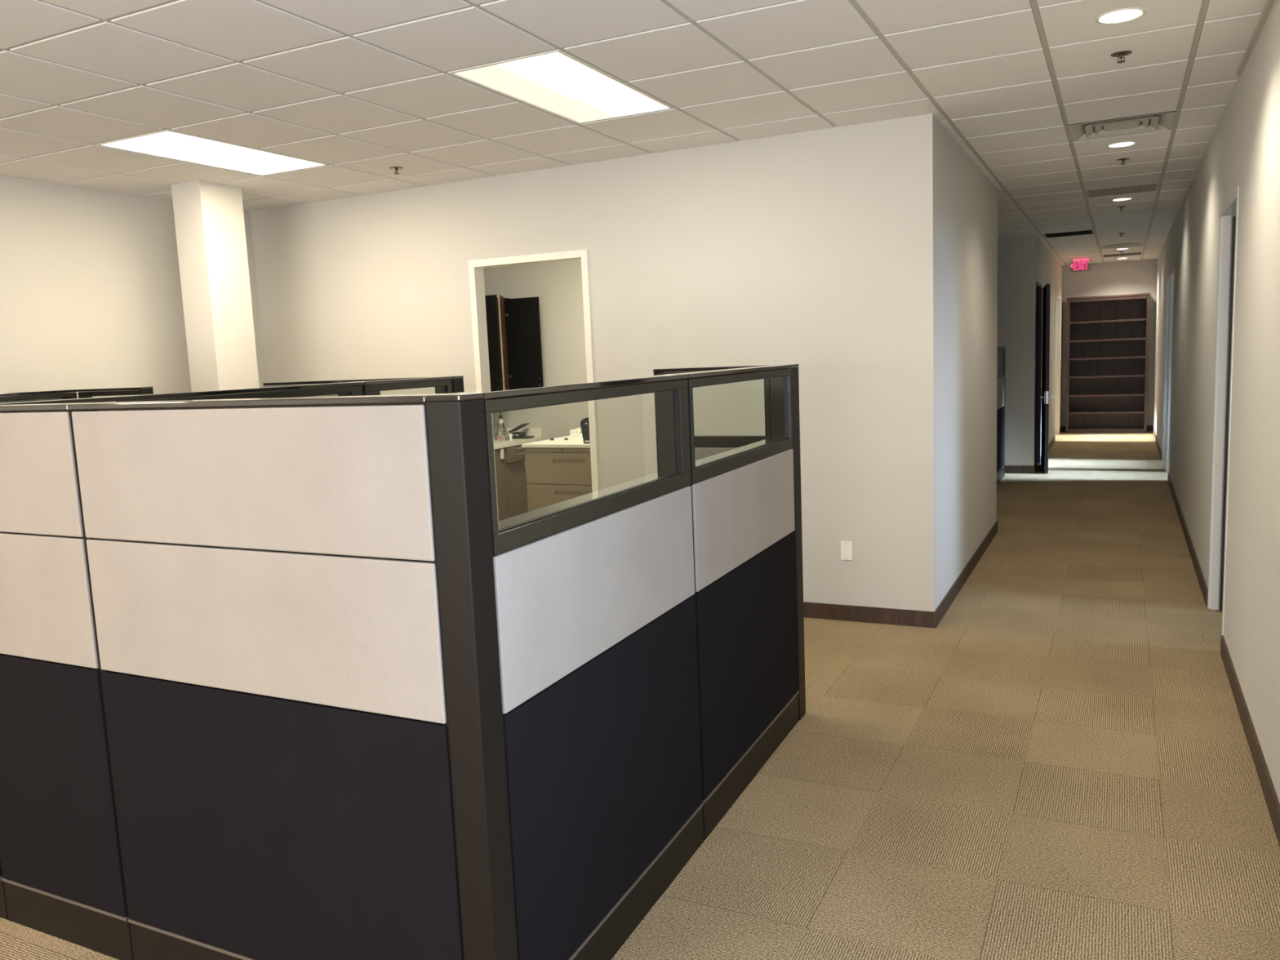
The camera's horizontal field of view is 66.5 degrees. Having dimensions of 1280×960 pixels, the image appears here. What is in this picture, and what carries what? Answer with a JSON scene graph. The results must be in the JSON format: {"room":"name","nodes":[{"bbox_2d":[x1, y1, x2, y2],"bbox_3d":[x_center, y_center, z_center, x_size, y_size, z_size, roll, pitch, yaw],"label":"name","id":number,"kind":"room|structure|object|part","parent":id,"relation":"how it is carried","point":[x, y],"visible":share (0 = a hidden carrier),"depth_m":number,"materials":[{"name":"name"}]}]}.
{"room":"cubicle office","nodes":[
{"label":"cubicle office","id":0,"kind":"room"},
{"bbox_2d":[0,175,266,403],"bbox_3d":[-5.548,-0.004,3.384,0.120,3.060,10.810,1,8,26],"label":"wall","id":1,"kind":"structure","parent":0,"point":[91,292],"depth_m":6.75,"materials":[{"name":"paint"}]},
{"bbox_2d":[483,267,494,434],"bbox_3d":[-2.267,-0.904,9.377,0.120,3.060,2.760,1,8,26],"label":"wall","id":2,"kind":"structure","parent":0,"point":[484,268],"depth_m":10.44,"materials":[{"name":"paint"}]},
{"bbox_2d":[484,294,543,389],"bbox_3d":[-1.528,-1.363,9.888,0.730,0.980,1.020,1,8,26],"label":"upper cabinet","id":3,"kind":"object","parent":2,"relation":"attached to","point":[513,325],"visible":0.46,"depth_m":10.11,"materials":[{"name":"black laminate"}]},
{"bbox_3d":[-1.504,-1.351,9.784,0.225,0.980,0.015,1,8,27],"label":"door","id":4,"kind":"part","parent":3,"relation":"part of","materials":[{"name":"black laminate"}]},
{"bbox_3d":[-1.500,-1.352,9.792,0.225,0.980,0.003,1,8,27],"label":"door","id":5,"kind":"part","parent":3,"relation":"part of","materials":[{"name":"wood"}]},
{"bbox_3d":[-1.388,-1.379,9.961,0.015,0.980,0.375,-2,7,0],"label":"door","id":6,"kind":"part","parent":3,"relation":"part of","materials":[{"name":"wood"}]},
{"bbox_3d":[-1.213,-1.404,10.164,0.410,0.965,0.015,1,8,23],"label":"door","id":7,"kind":"part","parent":3,"relation":"part of","materials":[{"name":"black laminate"}]},
{"bbox_2d":[484,258,588,439],"bbox_3d":[0.187,-1.056,9.761,4.180,3.060,0.120,1,8,26],"label":"wall","id":8,"kind":"structure","parent":0,"point":[557,285],"depth_m":10.17,"materials":[{"name":"paint"}]},
{"bbox_2d":[250,113,937,611],"bbox_3d":[-0.724,-0.671,7.039,5.530,3.060,0.100,1,8,26],"label":"wall","id":9,"kind":"structure","parent":0,"point":[815,251],"depth_m":6.27,"materials":[{"name":"paint"}]},
{"bbox_2d":[468,248,599,520],"bbox_3d":[-0.728,-0.372,7.079,0.988,2.457,0.117,1,8,26],"label":"door frame","id":10,"kind":"structure","parent":9,"relation":"in","point":[476,267],"depth_m":6.95,"materials":[{"name":"white paint"}]},
{"bbox_2d":[840,541,852,559],"bbox_3d":[1.298,0.446,6.144,0.072,0.118,0.008,1,8,26],"label":"wall plate","id":11,"kind":"object","parent":9,"relation":"attached to","point":[846,547],"visible":1,"depth_m":6.14,"materials":[{"name":"white plastic"}]},
{"bbox_2d":[803,601,936,628],"bbox_3d":[-0.628,0.804,7.146,5.422,0.100,0.012,1,8,26],"label":"baseboard","id":12,"kind":"structure","parent":9,"relation":"attached to","point":[924,619],"depth_m":6.12,"materials":[{"name":"brown wood"}]},
{"bbox_2d":[0,0,1266,266],"bbox_3d":[1.934,-2.367,7.094,10.500,0.135,25.000,1,8,26],"label":"ceiling","id":13,"kind":"structure","parent":0,"point":[362,89],"depth_m":4.72,"materials":[{"name":"tile"}]},
{"bbox_2d":[96,128,328,175],"bbox_3d":[-2.534,-1.972,5.895,0.584,0.028,1.193,1,8,26],"label":"recessed light","id":14,"kind":"object","parent":13,"relation":"in","point":[168,144],"visible":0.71,"depth_m":5.83,"materials":[{"name":"white paint"}]},
{"bbox_2d":[389,166,403,174],"bbox_3d":[-1.615,-2.052,6.485,0.092,0.039,0.092,1,8,26],"label":"sprinkler head","id":15,"kind":"object","parent":13,"relation":"attached to","point":[396,168],"visible":1,"depth_m":6.47},
{"bbox_2d":[447,48,673,124],"bbox_3d":[-0.346,-1.928,4.820,0.584,0.028,1.193,1,8,26],"label":"recessed light","id":16,"kind":"object","parent":13,"relation":"in","point":[557,82],"visible":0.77,"depth_m":4.74,"materials":[{"name":"white paint"}]},
{"bbox_2d":[1042,229,1094,238],"bbox_3d":[5.446,-3.136,12.410,0.584,0.026,0.584,1,8,26],"label":"ceiling vent","id":17,"kind":"object","parent":13,"relation":"in","point":[1082,232],"visible":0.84,"depth_m":12.43,"materials":[{"name":"black metal"}]},
{"bbox_2d":[1066,256,1094,272],"bbox_3d":[7.303,-3.568,16.190,0.420,0.225,0.100,1,8,26],"label":"exit sign","id":18,"kind":"object","parent":13,"relation":"hanging from","point":[1092,257],"visible":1,"depth_m":16.17,"materials":[{"name":"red plastic"}]},
{"bbox_2d":[1095,7,1146,24],"bbox_3d":[1.976,-1.910,4.017,0.188,0.010,0.188,1,8,26],"label":"recessed light","id":19,"kind":"object","parent":13,"relation":"in","point":[1143,11],"visible":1,"depth_m":4.02,"materials":[{"name":"white glass"}]},
{"bbox_2d":[1110,50,1132,63],"bbox_3d":[2.245,-1.970,4.557,0.092,0.039,0.092,1,8,26],"label":"sprinkler head","id":20,"kind":"object","parent":13,"relation":"attached to","point":[1123,53],"visible":1,"depth_m":4.55},
{"bbox_3d":[2.245,-1.967,4.557,0.029,0.033,0.018,-3,7,-1],"label":"frame","id":21,"kind":"part","parent":20,"relation":"part of","materials":[{"name":"silver metal"}]},
{"bbox_2d":[1106,141,1136,147],"bbox_3d":[3.316,-2.311,6.725,0.188,0.010,0.188,1,8,26],"label":"recessed light","id":22,"kind":"object","parent":13,"relation":"in","point":[1122,144],"visible":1,"depth_m":6.72,"materials":[{"name":"white glass"}]},
{"bbox_2d":[1111,197,1132,200],"bbox_3d":[4.655,-2.712,9.434,0.188,0.010,0.188,1,8,26],"label":"recessed light","id":23,"kind":"object","parent":13,"relation":"in","point":[1123,198],"visible":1,"depth_m":9.42,"materials":[{"name":"white glass"}]},
{"bbox_2d":[1085,182,1159,198],"bbox_3d":[4.386,-2.644,8.891,0.584,0.026,0.584,1,8,26],"label":"ceiling vent","id":24,"kind":"object","parent":13,"relation":"in","point":[1153,187],"visible":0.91,"depth_m":8.90,"materials":[{"name":"silver metal"}]},
{"bbox_2d":[1099,242,1145,248],"bbox_3d":[7.064,-3.447,14.308,0.584,0.039,0.584,1,8,26],"label":"ceiling vent","id":25,"kind":"object","parent":13,"relation":"in","point":[1135,244],"visible":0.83,"depth_m":14.39,"materials":[{"name":"beige metal"}]},
{"bbox_2d":[1102,252,1142,257],"bbox_3d":[7.868,-3.686,15.933,0.584,0.026,0.584,1,8,26],"label":"ceiling vent","id":26,"kind":"object","parent":13,"relation":"in","point":[1132,253],"visible":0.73,"depth_m":15.98,"materials":[{"name":"silver metal"}]},
{"bbox_2d":[1069,111,1176,142],"bbox_3d":[3.047,-2.244,6.182,0.584,0.039,0.584,1,8,26],"label":"ceiling vent","id":27,"kind":"object","parent":13,"relation":"in","point":[1159,122],"visible":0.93,"depth_m":6.21,"materials":[{"name":"silver metal"}]},
{"bbox_3d":[3.047,-2.238,6.183,0.200,0.004,0.200,1,8,26],"label":"plate","id":28,"kind":"part","parent":27,"relation":"part of","materials":[{"name":"silver metal"}]},
{"bbox_2d":[1116,158,1129,164],"bbox_3d":[3.606,-2.374,7.291,0.092,0.039,0.092,1,8,26],"label":"sprinkler head","id":29,"kind":"object","parent":13,"relation":"attached to","point":[1122,160],"visible":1,"depth_m":7.28},
{"bbox_2d":[0,431,1279,959],"bbox_3d":[2.066,0.758,7.491,10.500,0.120,25.000,1,8,26],"label":"floor","id":30,"kind":"structure","parent":0,"point":[1061,766],"depth_m":3.84,"materials":[{"name":"carpet"}]},
{"bbox_2d":[0,855,8,919],"bbox_3d":[-2.605,0.585,3.355,1.222,1.655,0.094,1,8,26],"label":"partition panel","id":31,"kind":"object","parent":30,"relation":"on","point":[3,910],"visible":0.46,"depth_m":3.15,"materials":[{"name":"black fabric"}]},
{"bbox_3d":[-2.605,0.585,3.355,1.222,1.615,0.074,1,8,26],"label":"frame","id":32,"kind":"part","parent":31,"relation":"part of","materials":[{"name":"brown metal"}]},
{"bbox_2d":[0,389,76,401],"bbox_3d":[-4.057,0.289,6.162,0.094,1.655,1.200,1,8,26],"label":"partition panel","id":33,"kind":"object","parent":30,"relation":"on","point":[64,394],"visible":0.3,"depth_m":6.35,"materials":[{"name":"brown metal"}]},
{"bbox_2d":[0,395,128,404],"bbox_3d":[-1.954,0.554,3.383,0.094,1.655,0.530,1,8,26],"label":"partition panel","id":34,"kind":"object","parent":30,"relation":"on","point":[104,399],"visible":0.06,"depth_m":3.33,"materials":[{"name":"brown metal"}]},
{"bbox_2d":[0,402,133,959],"bbox_3d":[-1.785,0.602,2.952,0.607,1.655,0.094,1,8,26],"label":"partition panel","id":35,"kind":"object","parent":30,"relation":"on","point":[61,853],"visible":0.72,"depth_m":2.88,"materials":[{"name":"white fabric"}]},
{"bbox_3d":[-1.756,1.280,3.038,0.599,0.009,0.092,1,8,26],"label":"rail","id":36,"kind":"part","parent":35,"relation":"part of","materials":[{"name":"grey metal"}]},
{"bbox_2d":[76,386,139,398],"bbox_3d":[-3.456,0.211,6.573,0.620,1.655,0.094,1,8,26],"label":"partition panel","id":37,"kind":"object","parent":30,"relation":"on","point":[82,393],"visible":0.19,"depth_m":6.43,"materials":[{"name":"brown metal"}]},
{"bbox_2d":[138,386,153,395],"bbox_3d":[-3.167,0.217,6.431,0.022,1.655,0.092,1,8,26],"label":"post","id":38,"kind":"object","parent":30,"relation":"on","point":[143,390],"visible":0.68,"depth_m":6.32,"materials":[{"name":"brown metal"}]},
{"bbox_2d":[171,180,259,391],"bbox_3d":[-2.967,-0.567,7.018,0.301,3.045,0.379,1,8,26],"label":"column","id":39,"kind":"structure","parent":30,"relation":"on","point":[209,216],"depth_m":6.80,"materials":[{"name":"paint"}]},
{"bbox_2d":[115,382,364,401],"bbox_3d":[-1.569,0.439,4.162,0.094,1.655,1.217,1,8,26],"label":"partition panel","id":40,"kind":"object","parent":30,"relation":"on","point":[347,388],"visible":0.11,"depth_m":4.06,"materials":[{"name":"brown metal"}]},
{"bbox_2d":[67,393,465,959],"bbox_3d":[-0.964,0.618,2.549,1.222,1.655,0.094,1,8,26],"label":"partition panel","id":41,"kind":"object","parent":30,"relation":"on","point":[264,572],"visible":0.85,"depth_m":2.46,"materials":[{"name":"white fabric"}]},
{"bbox_3d":[-0.935,1.297,2.635,1.214,0.009,0.092,1,8,26],"label":"rail","id":42,"kind":"part","parent":41,"relation":"part of","materials":[{"name":"grey metal"}]},
{"bbox_2d":[262,379,352,397],"bbox_3d":[-1.877,0.244,5.797,0.690,1.655,0.094,1,8,26],"label":"partition panel","id":43,"kind":"object","parent":30,"relation":"on","point":[298,383],"visible":0.09,"depth_m":5.65,"materials":[{"name":"brown metal"}]},
{"bbox_2d":[352,376,439,382],"bbox_3d":[-1.293,0.256,5.510,0.605,1.655,0.094,1,8,26],"label":"partition panel","id":44,"kind":"object","parent":30,"relation":"on","point":[363,380],"visible":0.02,"depth_m":5.42,"materials":[{"name":"brown metal"}]},
{"bbox_2d":[355,376,453,395],"bbox_3d":[-1.151,0.313,5.009,0.094,1.655,0.685,1,8,26],"label":"partition panel","id":45,"kind":"object","parent":30,"relation":"on","point":[374,387],"visible":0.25,"depth_m":4.88,"materials":[{"name":"brown metal"}]},
{"bbox_2d":[442,375,464,393],"bbox_3d":[-0.979,0.262,5.356,0.092,1.655,0.092,1,8,26],"label":"post","id":46,"kind":"object","parent":30,"relation":"on","point":[458,380],"visible":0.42,"depth_m":5.23,"materials":[{"name":"brown metal"}]},
{"bbox_2d":[425,392,517,959],"bbox_3d":[-0.374,0.630,2.259,0.092,1.655,0.092,1,8,26],"label":"post","id":47,"kind":"object","parent":30,"relation":"on","point":[455,421],"visible":1,"depth_m":2.20,"materials":[{"name":"brown metal"}]},
{"bbox_2d":[494,444,528,520],"bbox_3d":[-1.622,0.119,9.817,0.677,0.868,1.660,1,8,26],"label":"base cabinet","id":48,"kind":"object","parent":30,"relation":"on","point":[510,462],"visible":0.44,"depth_m":9.88,"materials":[{"name":"beige laminate"}]},
{"bbox_3d":[-1.448,0.083,9.635,0.018,0.750,0.440,1,8,26],"label":"door","id":49,"kind":"part","parent":48,"relation":"part of","materials":[{"name":"beige laminate"}]},
{"bbox_3d":[-1.256,-0.270,9.944,0.078,0.145,0.350,1,8,26],"label":"drawer","id":50,"kind":"part","parent":48,"relation":"part of","materials":[{"name":"beige laminate"}]},
{"bbox_3d":[-1.267,0.109,10.005,0.018,0.590,0.350,1,8,26],"label":"door","id":51,"kind":"part","parent":48,"relation":"part of","materials":[{"name":"beige laminate"}]},
{"bbox_2d":[493,427,542,448],"bbox_3d":[-1.674,-0.382,9.760,0.605,0.140,1.686,1,8,26],"label":"countertop","id":52,"kind":"structure","parent":48,"relation":"on","point":[536,433],"depth_m":10.35,"materials":[{"name":"white laminate"}]},
{"bbox_2d":[493,412,509,440],"bbox_3d":[-1.436,-0.579,10.164,0.227,0.332,0.142,1,8,26],"label":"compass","id":53,"kind":"object","parent":52,"relation":"on","point":[500,420],"visible":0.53,"depth_m":10.11,"materials":[{"name":"grey metal"}]},
{"bbox_2d":[508,431,511,440],"bbox_3d":[-1.337,-0.452,10.086,0.032,0.091,0.032,1,8,26],"label":"bottle","id":54,"kind":"object","parent":52,"relation":"on","point":[510,433],"visible":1,"depth_m":10.07,"materials":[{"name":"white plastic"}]},
{"bbox_2d":[508,422,533,438],"bbox_3d":[-1.257,-0.520,10.329,0.233,0.155,0.140,1,8,26],"label":"stapler","id":55,"kind":"object","parent":52,"relation":"on","point":[514,434],"visible":0.93,"depth_m":10.30,"materials":[{"name":"black plastic"}]},
{"bbox_3d":[-1.280,-0.554,10.336,0.200,0.010,0.140,-26,-4,27],"label":"lid","id":56,"kind":"part","parent":55,"relation":"part of","materials":[{"name":"black plastic"}]},
{"bbox_3d":[-1.118,0.064,10.307,0.018,0.590,0.310,1,8,26],"label":"door","id":57,"kind":"part","parent":48,"relation":"part of","materials":[{"name":"beige laminate"}]},
{"bbox_2d":[524,447,592,511],"bbox_3d":[-0.490,0.176,8.593,0.914,0.968,0.465,1,8,26],"label":"filing cabinet","id":58,"kind":"object","parent":30,"relation":"on","point":[553,475],"visible":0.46,"depth_m":8.42,"materials":[{"name":"beige metal"}]},
{"bbox_2d":[521,435,590,448],"bbox_3d":[-0.376,-0.361,8.803,0.930,0.030,1.100,1,8,26],"label":"countertop","id":59,"kind":"structure","parent":58,"relation":"on","point":[572,442],"depth_m":8.47,"materials":[{"name":"white laminate"}]},
{"bbox_2d":[569,427,582,436],"bbox_3d":[-0.555,-0.443,9.059,0.190,0.084,0.060,1,8,26],"label":"tape dispenser","id":60,"kind":"object","parent":59,"relation":"on","point":[574,433],"visible":0.58,"depth_m":9.05,"materials":[{"name":"white plastic"}]},
{"bbox_2d":[580,417,590,444],"bbox_3d":[-0.391,-0.425,8.304,0.206,0.225,0.103,1,8,26],"label":"speaker","id":61,"kind":"object","parent":59,"relation":"on","point":[584,424],"visible":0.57,"depth_m":8.29},
{"bbox_3d":[-0.606,-0.256,8.340,0.880,0.034,0.021,1,8,26],"label":"rail","id":62,"kind":"part","parent":58,"relation":"part of","materials":[{"name":"beige metal"}]},
{"bbox_3d":[-0.599,-0.098,8.360,0.880,0.270,0.021,1,8,26],"label":"drawer","id":63,"kind":"part","parent":58,"relation":"part of","materials":[{"name":"beige metal"}]},
{"bbox_3d":[-0.587,0.188,8.396,0.880,0.293,0.021,1,8,26],"label":"drawer","id":64,"kind":"part","parent":58,"relation":"part of","materials":[{"name":"beige metal"}]},
{"bbox_3d":[-0.601,-0.158,8.353,0.320,0.044,0.020,1,8,26],"label":"recessed pull","id":65,"kind":"part","parent":58,"relation":"part of","materials":[{"name":"beige metal"}]},
{"bbox_3d":[-0.590,0.117,8.388,0.320,0.044,0.020,1,8,26],"label":"recessed pull","id":66,"kind":"part","parent":58,"relation":"part of","materials":[{"name":"beige metal"}]},
{"bbox_2d":[453,373,703,959],"bbox_3d":[-0.100,0.545,2.843,0.094,1.655,1.210,1,8,25],"label":"partition panel","id":67,"kind":"object","parent":30,"relation":"on","point":[595,602],"visible":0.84,"depth_m":2.71,"materials":[{"name":"black fabric"}]},
{"bbox_3d":[-0.140,0.049,2.762,0.069,0.004,1.100,1,8,25],"label":"sill","id":68,"kind":"part","parent":67,"relation":"part of","materials":[{"name":"brown metal"}]},
{"bbox_3d":[-0.100,0.545,2.843,0.074,1.615,1.210,1,8,25],"label":"frame","id":69,"kind":"part","parent":67,"relation":"part of","materials":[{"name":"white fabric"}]},
{"bbox_3d":[-0.071,1.223,2.930,0.092,0.009,1.202,1,8,25],"label":"rail","id":70,"kind":"part","parent":67,"relation":"part of","materials":[{"name":"grey metal"}]},
{"bbox_2d":[653,368,660,472],"bbox_3d":[0.123,0.284,4.815,0.014,1.655,0.092,1,8,26],"label":"post","id":71,"kind":"object","parent":30,"relation":"on","point":[654,370],"visible":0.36,"depth_m":4.71,"materials":[{"name":"brown metal"}]},
{"bbox_2d":[655,364,771,460],"bbox_3d":[0.387,0.290,4.685,0.575,1.655,0.094,1,8,26],"label":"partition panel","id":72,"kind":"object","parent":30,"relation":"on","point":[705,445],"visible":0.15,"depth_m":4.56,"materials":[{"name":"brown metal"}]},
{"bbox_3d":[0.370,-0.210,4.630,0.503,0.004,0.069,1,8,26],"label":"sill","id":73,"kind":"part","parent":72,"relation":"part of","materials":[{"name":"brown metal"}]},
{"bbox_2d":[667,364,799,839],"bbox_3d":[0.415,0.384,3.935,0.094,1.655,1.214,1,8,25],"label":"partition panel","id":74,"kind":"object","parent":30,"relation":"on","point":[743,497],"visible":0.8,"depth_m":3.82,"materials":[{"name":"black fabric"}]},
{"bbox_3d":[0.381,-0.114,3.867,0.069,0.004,1.132,1,8,25],"label":"sill","id":75,"kind":"part","parent":74,"relation":"part of","materials":[{"name":"brown metal"}]},
{"bbox_3d":[0.444,1.062,4.022,0.092,0.009,1.206,1,8,25],"label":"rail","id":76,"kind":"part","parent":74,"relation":"part of","materials":[{"name":"grey metal"}]},
{"bbox_2d":[779,364,805,719],"bbox_3d":[0.694,0.297,4.526,0.094,1.655,0.102,1,8,25],"label":"post","id":77,"kind":"object","parent":30,"relation":"on","point":[794,370],"visible":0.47,"depth_m":4.49,"materials":[{"name":"brown metal"}]},
{"bbox_2d":[996,346,1004,484],"bbox_3d":[4.293,-0.781,11.812,0.094,1.655,1.200,1,8,26],"label":"partition panel","id":78,"kind":"object","parent":30,"relation":"on","point":[1000,366],"visible":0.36,"depth_m":11.96,"materials":[{"name":"brown metal"}]},
{"bbox_3d":[4.287,-1.415,11.709,0.004,0.288,1.128,1,8,26],"label":"glass pane","id":79,"kind":"part","parent":78,"relation":"part of","materials":[{"name":"glass"}]},
{"bbox_2d":[1003,346,1005,476],"bbox_3d":[4.572,-0.865,12.376,0.094,1.655,0.062,1,8,26],"label":"post","id":80,"kind":"object","parent":30,"relation":"on","point":[1005,346],"visible":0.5,"depth_m":12.34,"materials":[{"name":"brown metal"}]},
{"bbox_3d":[4.572,-0.858,12.377,0.092,1.641,0.060,1,8,26],"label":"post","id":81,"kind":"part","parent":80,"relation":"part of","materials":[{"name":"brown metal"}]},
{"bbox_2d":[1065,293,1150,433],"bbox_3d":[8.375,-2.070,17.522,1.330,2.430,0.366,1,8,26],"label":"bookcase","id":82,"kind":"object","parent":30,"relation":"on","point":[1108,335],"visible":1,"depth_m":17.61,"materials":[{"name":"brown wood"}]},
{"bbox_3d":[8.430,-0.930,17.681,1.258,0.024,0.302,1,8,26],"label":"shelf","id":83,"kind":"part","parent":82,"relation":"part of","materials":[{"name":"brown wood"}]},
{"bbox_3d":[8.413,-1.229,17.635,1.258,0.024,0.320,1,8,26],"label":"shelf","id":84,"kind":"part","parent":82,"relation":"part of","materials":[{"name":"brown wood"}]},
{"bbox_3d":[8.400,-1.536,17.596,1.258,0.024,0.320,1,8,26],"label":"shelf","id":85,"kind":"part","parent":82,"relation":"part of","materials":[{"name":"brown wood"}]},
{"bbox_3d":[8.251,-3.210,17.223,1.330,0.085,0.026,1,8,26],"label":"rail","id":86,"kind":"part","parent":82,"relation":"part of","materials":[{"name":"brown wood"}]},
{"bbox_3d":[8.386,-1.868,17.554,1.258,0.024,0.320,1,8,26],"label":"shelf","id":87,"kind":"part","parent":82,"relation":"part of","materials":[{"name":"brown wood"}]},
{"bbox_2d":[935,117,997,607],"bbox_3d":[2.426,-0.839,7.308,0.120,3.060,3.190,1,8,26],"label":"wall","id":88,"kind":"structure","parent":0,"point":[966,200],"depth_m":6.86,"materials":[{"name":"paint"}]},
{"bbox_2d":[934,520,998,627],"bbox_3d":[2.474,0.634,7.453,0.132,0.100,3.302,1,8,26],"label":"baseboard","id":89,"kind":"structure","parent":88,"relation":"attached to","point":[949,597],"depth_m":7.01,"materials":[{"name":"brown wood"}]},
{"bbox_2d":[997,234,1036,466],"bbox_3d":[2.571,-1.658,13.704,5.530,3.060,0.120,1,8,26],"label":"wall","id":90,"kind":"structure","parent":0,"point":[1016,255],"depth_m":12.50,"materials":[{"name":"paint"}]},
{"bbox_2d":[1004,465,1035,473],"bbox_3d":[2.685,-0.188,13.847,5.422,0.100,0.112,1,8,26],"label":"baseboard","id":91,"kind":"structure","parent":90,"relation":"attached to","point":[1008,468],"depth_m":12.69,"materials":[{"name":"brown wood"}]},
{"bbox_2d":[1034,235,1062,465],"bbox_3d":[6.371,-2.020,15.288,0.120,3.060,6.130,1,8,26],"label":"wall","id":92,"kind":"structure","parent":0,"point":[1049,268],"depth_m":15.40,"materials":[{"name":"paint"}]},
{"bbox_2d":[1035,281,1053,473],"bbox_3d":[5.313,-1.365,12.918,0.345,2.449,1.124,1,8,26],"label":"door","id":93,"kind":"structure","parent":92,"relation":"in","point":[1042,295],"depth_m":12.89,"materials":[{"name":"brown wood"}]},
{"bbox_3d":[5.213,-1.059,12.521,0.163,0.150,0.150,0,8,20],"label":"handle","id":94,"kind":"part","parent":93,"relation":"part of","materials":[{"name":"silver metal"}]},
{"bbox_3d":[5.172,-1.048,12.409,0.028,0.160,0.012,0,8,20],"label":"latch plate","id":95,"kind":"part","parent":93,"relation":"part of","materials":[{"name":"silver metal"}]},
{"bbox_2d":[1048,426,1062,452],"bbox_3d":[6.712,-0.617,15.889,0.012,0.100,5.130,1,8,26],"label":"baseboard","id":96,"kind":"structure","parent":92,"relation":"attached to","point":[1053,440],"depth_m":15.81,"materials":[{"name":"brown wood"}]},
{"bbox_2d":[1054,293,1061,434],"bbox_3d":[7.175,-1.954,16.926,0.130,2.449,1.390,1,8,26],"label":"door","id":97,"kind":"structure","parent":92,"relation":"in","point":[1058,322],"depth_m":17.46,"materials":[{"name":"white paint"}]},
{"bbox_2d":[1061,258,1157,426],"bbox_3d":[8.478,-2.416,17.704,1.755,3.060,0.120,1,8,26],"label":"wall","id":98,"kind":"structure","parent":0,"point":[1133,277],"depth_m":17.48,"materials":[{"name":"paint"}]},
{"bbox_2d":[1062,425,1152,431],"bbox_3d":[8.511,-0.940,17.832,1.491,0.100,0.012,1,8,26],"label":"baseboard","id":99,"kind":"structure","parent":98,"relation":"attached to","point":[1149,428],"depth_m":17.53,"materials":[{"name":"brown wood"}]},
{"bbox_2d":[1153,0,1279,803],"bbox_3d":[3.792,-0.778,6.382,0.120,3.060,24.550,1,8,26],"label":"wall","id":100,"kind":"structure","parent":0,"point":[1242,151],"depth_m":4.66,"materials":[{"name":"paint"}]},
{"bbox_2d":[1161,274,1170,462],"bbox_3d":[6.948,-1.417,12.779,0.130,2.449,1.120,1,8,26],"label":"door","id":101,"kind":"structure","parent":100,"relation":"in","point":[1167,284],"depth_m":13.21,"materials":[{"name":"grey paint"}]},
{"bbox_2d":[1164,269,1174,472],"bbox_3d":[6.426,-1.260,11.722,0.130,2.449,0.940,1,8,26],"label":"door","id":102,"kind":"structure","parent":100,"relation":"in","point":[1171,279],"depth_m":12.07,"materials":[{"name":"grey paint"}]},
{"bbox_2d":[1151,425,1279,847],"bbox_3d":[3.795,0.687,6.598,0.012,0.100,24.550,1,8,26],"label":"baseboard","id":103,"kind":"structure","parent":100,"relation":"attached to","point":[1269,793],"depth_m":4.31,"materials":[{"name":"brown wood"}]},
{"bbox_2d":[1207,186,1239,635],"bbox_3d":[3.747,-0.337,5.350,0.975,2.449,1.020,1,8,26],"label":"door","id":104,"kind":"structure","parent":100,"relation":"in","point":[1228,212],"depth_m":5.91,"materials":[{"name":"grey paint"}]},
{"bbox_2d":[1235,0,1275,75],"bbox_3d":[1.976,-1.747,2.807,0.022,0.024,4.855,1,8,26],"label":"trim","id":105,"kind":"structure","parent":100,"relation":"attached to","point":[1268,6],"depth_m":4.31,"materials":[{"name":"beige"}]}
]}

